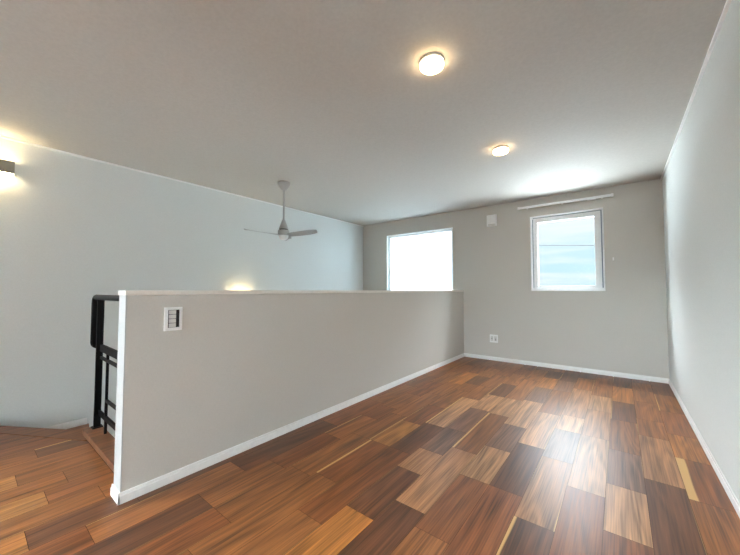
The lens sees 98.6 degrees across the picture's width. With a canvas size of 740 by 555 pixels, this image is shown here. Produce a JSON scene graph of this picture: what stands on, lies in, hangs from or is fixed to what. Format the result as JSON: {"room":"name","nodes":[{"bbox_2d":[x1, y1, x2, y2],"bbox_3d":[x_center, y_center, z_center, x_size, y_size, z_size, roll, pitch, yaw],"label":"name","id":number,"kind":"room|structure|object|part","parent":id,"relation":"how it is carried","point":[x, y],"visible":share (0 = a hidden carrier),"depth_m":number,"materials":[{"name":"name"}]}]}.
{"room":"loft","nodes":[
{"label":"loft","id":0,"kind":"room"},
{"bbox_2d":[0,138,362,433],"bbox_3d":[-2.607,1.420,3.608,0.180,5.245,8.110,-2,-3,38],"label":"wall","id":1,"kind":"structure","parent":0,"point":[74,229],"depth_m":3.28,"materials":[{"name":"paint"}]},
{"bbox_2d":[0,159,14,175],"bbox_3d":[-3.229,-0.960,2.692,0.085,0.110,0.290,-2,-3,38],"label":"wall lamp","id":2,"kind":"object","parent":1,"relation":"attached to","point":[7,167],"visible":1,"depth_m":2.75,"materials":[{"name":"grey metal"}]},
{"bbox_2d":[0,171,13,175],"bbox_3d":[-3.229,-0.913,2.691,0.077,0.016,0.282,-2,-3,38],"label":"diffuser","id":3,"kind":"object","parent":2,"relation":"attached to","point":[11,173],"depth_m":2.76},
{"bbox_2d":[0,426,85,440],"bbox_3d":[-2.703,1.214,2.491,1.285,0.039,0.147,0,-2,9],"label":"trim","id":4,"kind":"structure","parent":1,"relation":"attached to","point":[67,434],"depth_m":2.45,"materials":[{"name":"brown wood"}]},
{"bbox_2d":[68,423,88,429],"bbox_3d":[-1.800,2.671,3.652,0.976,2.380,3.548,-2,-3,38],"label":"staircase","id":5,"kind":"structure","parent":1,"relation":"attached to","point":[81,427],"depth_m":3.09,"materials":[{"name":"brown wood"}]},
{"bbox_2d":[45,418,114,437],"bbox_3d":[-2.442,2.388,3.625,0.012,1.942,2.720,-2,-3,38],"label":"baseboard","id":6,"kind":"structure","parent":1,"relation":"attached to","point":[79,422],"depth_m":3.08,"materials":[{"name":"white wood"}]},
{"bbox_2d":[0,135,363,226],"bbox_3d":[-2.530,-1.194,3.650,0.016,0.018,7.750,-2,-3,38],"label":"trim","id":7,"kind":"structure","parent":1,"relation":"attached to","point":[3,137],"depth_m":3.60,"materials":[{"name":"white wood"}]},
{"bbox_2d":[121,292,463,491],"bbox_3d":[-0.087,2.092,3.227,0.115,3.872,5.200,-2,-3,38],"label":"wall partition","id":8,"kind":"structure","parent":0,"point":[240,368],"depth_m":2.25,"materials":[{"name":"white paint"}]},
{"bbox_2d":[114,295,126,491],"bbox_3d":[-1.331,0.631,1.694,0.116,1.072,0.006,-2,-3,38],"label":"trim","id":9,"kind":"structure","parent":8,"relation":"attached to","point":[118,454],"depth_m":1.68,"materials":[{"name":"white wood"}]},
{"bbox_2d":[164,307,182,330],"bbox_3d":[-1.143,0.240,1.847,0.014,0.135,0.094,-2,-3,38],"label":"light switch","id":10,"kind":"object","parent":8,"relation":"attached to","point":[172,315],"visible":1,"depth_m":1.84,"materials":[{"name":"white plastic"}]},
{"bbox_2d":[110,353,464,504],"bbox_3d":[0.088,1.209,3.486,0.135,0.058,4.631,-2,-3,38],"label":"baseboard","id":11,"kind":"structure","parent":8,"relation":"attached to","point":[118,497],"depth_m":2.16,"materials":[{"name":"white wood"}]},
{"bbox_2d":[83,427,114,471],"bbox_3d":[-1.729,1.162,2.129,1.068,0.045,0.110,-2,-3,38],"label":"trim","id":12,"kind":"structure","parent":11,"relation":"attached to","point":[103,444],"depth_m":2.20,"materials":[{"name":"brown wood"}]},
{"bbox_2d":[90,295,118,433],"bbox_3d":[-1.732,0.630,2.160,1.100,1.020,0.092,-2,-3,38],"label":"stair railing","id":13,"kind":"object","parent":12,"relation":"on","point":[98,301],"visible":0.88,"depth_m":2.45,"materials":[{"name":"black metal"}]},
{"bbox_3d":[-2.102,0.655,2.466,0.020,0.985,0.042,-2,-3,38],"label":"post","id":14,"kind":"part","parent":13,"relation":"part of","materials":[{"name":"black metal"}]},
{"bbox_3d":[-2.103,0.359,2.476,0.032,0.405,0.047,-2,-3,38],"label":"return rail","id":15,"kind":"part","parent":13,"relation":"part of","materials":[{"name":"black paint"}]},
{"bbox_3d":[-1.736,0.333,2.168,1.100,0.425,0.080,-2,-3,38],"label":"handrail","id":16,"kind":"part","parent":13,"relation":"part of","materials":[{"name":"black metal"}]},
{"bbox_2d":[118,290,463,294],"bbox_3d":[0.090,0.154,3.530,0.139,0.025,4.625,-2,-3,38],"label":"trim","id":17,"kind":"structure","parent":8,"relation":"on","point":[161,292],"depth_m":2.26,"materials":[{"name":"white wood"}]},
{"bbox_2d":[0,0,725,225],"bbox_3d":[-0.702,-1.334,2.223,5.020,0.150,8.110,-2,-3,38],"label":"ceiling","id":18,"kind":"structure","parent":0,"point":[332,100],"depth_m":2.15,"materials":[{"name":"paint"}]},
{"bbox_2d":[244,181,316,240],"bbox_3d":[-1.074,-0.831,3.896,0.822,0.724,0.814,-2,-3,38],"label":"ceiling fan","id":19,"kind":"object","parent":18,"relation":"hanging from","point":[283,232],"visible":1,"depth_m":3.93,"materials":[{"name":"white plastic"}]},
{"bbox_3d":[-0.828,-0.540,3.866,0.420,0.048,0.132,-1,-2,22],"label":"blade","id":20,"kind":"part","parent":19,"relation":"part of","materials":[{"name":"grey metal"}]},
{"bbox_2d":[420,52,443,74],"bbox_3d":[0.363,-1.250,1.868,0.142,0.046,0.142,-2,-3,38],"label":"ceiling light","id":21,"kind":"object","parent":18,"relation":"attached to","point":[432,63],"visible":1,"depth_m":1.83,"materials":[{"name":"white glass"}]},
{"bbox_2d":[493,145,508,155],"bbox_3d":[1.244,-1.204,3.025,0.142,0.046,0.142,-2,-3,38],"label":"ceiling light","id":22,"kind":"object","parent":18,"relation":"attached to","point":[503,149],"visible":1,"depth_m":2.99,"materials":[{"name":"white glass"}]},
{"bbox_2d":[0,357,739,554],"bbox_3d":[-0.702,1.309,2.119,4.660,0.250,7.750,-2,-3,38],"label":"floor","id":23,"kind":"structure","parent":0,"point":[464,455],"depth_m":1.81,"materials":[{"name":"brown wood"}]},
{"bbox_2d":[363,179,668,378],"bbox_3d":[1.742,1.484,5.237,4.660,5.245,0.180,-2,-3,38],"label":"wall","id":24,"kind":"structure","parent":0,"point":[622,328],"depth_m":4.45,"materials":[{"name":"white paint"}]},
{"bbox_2d":[386,227,453,289],"bbox_3d":[0.912,-0.151,5.908,1.389,1.389,0.128,-2,-3,38],"label":"window","id":25,"kind":"structure","parent":24,"relation":"in","point":[421,260],"depth_m":5.92,"materials":[{"name":"glass"}]},
{"bbox_2d":[487,214,496,226],"bbox_3d":[1.924,-0.903,5.038,0.155,0.180,0.056,-2,-3,38],"label":"air vent","id":26,"kind":"object","parent":24,"relation":"in","point":[491,219],"visible":1,"depth_m":5.01,"materials":[{"name":"white plastic"}]},
{"bbox_2d":[490,334,497,342],"bbox_3d":[1.939,0.956,4.982,0.124,0.124,0.011,-2,-3,38],"label":"wall outlet","id":27,"kind":"object","parent":24,"relation":"attached to","point":[493,338],"visible":1,"depth_m":4.98,"materials":[{"name":"white plastic"}]},
{"bbox_2d":[517,193,613,209],"bbox_3d":[2.681,-1.045,4.442,1.144,0.058,0.070,-2,-3,38],"label":"rail","id":28,"kind":"object","parent":24,"relation":"attached to","point":[611,194],"visible":1,"depth_m":4.37,"materials":[{"name":"plastic"}]},
{"bbox_2d":[464,353,668,383],"bbox_3d":[2.538,1.249,4.502,2.490,0.058,0.010,-2,-3,38],"label":"baseboard","id":29,"kind":"structure","parent":24,"relation":"attached to","point":[570,368],"depth_m":4.31,"materials":[{"name":"white wood"}]},
{"bbox_2d":[530,208,605,290],"bbox_3d":[2.754,-0.360,4.473,0.877,1.094,0.128,-2,-3,38],"label":"window","id":30,"kind":"structure","parent":24,"relation":"in","point":[597,213],"depth_m":4.40,"materials":[{"name":"plastic"}]},
{"bbox_2d":[662,0,739,502],"bbox_3d":[1.203,-0.096,0.681,0.180,2.445,8.110,-2,-3,38],"label":"wall","id":31,"kind":"structure","parent":0,"point":[701,179],"depth_m":1.94,"materials":[{"name":"paint"}]},
{"bbox_2d":[660,0,731,179],"bbox_3d":[1.126,-1.306,0.789,0.016,0.018,7.750,-2,-3,38],"label":"trim","id":32,"kind":"structure","parent":31,"relation":"attached to","point":[728,2],"depth_m":1.93,"materials":[{"name":"white wood"}]},
{"bbox_2d":[668,379,739,517],"bbox_3d":[1.129,1.099,0.693,0.010,0.058,7.750,-2,-3,38],"label":"baseboard","id":33,"kind":"structure","parent":31,"relation":"attached to","point":[724,482],"depth_m":2.00,"materials":[{"name":"white wood"}]},
{"label":"outside","id":34,"kind":"structure","parent":0,"visible":0},
{"bbox_2d":[539,245,594,245],"bbox_3d":[7.368,-1.293,12.072,6.299,0.602,0.028,-2,-3,38],"label":"overhead cable","id":35,"kind":"object","parent":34,"point":[539,245],"visible":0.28,"depth_m":12.00,"materials":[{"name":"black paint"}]}
]}

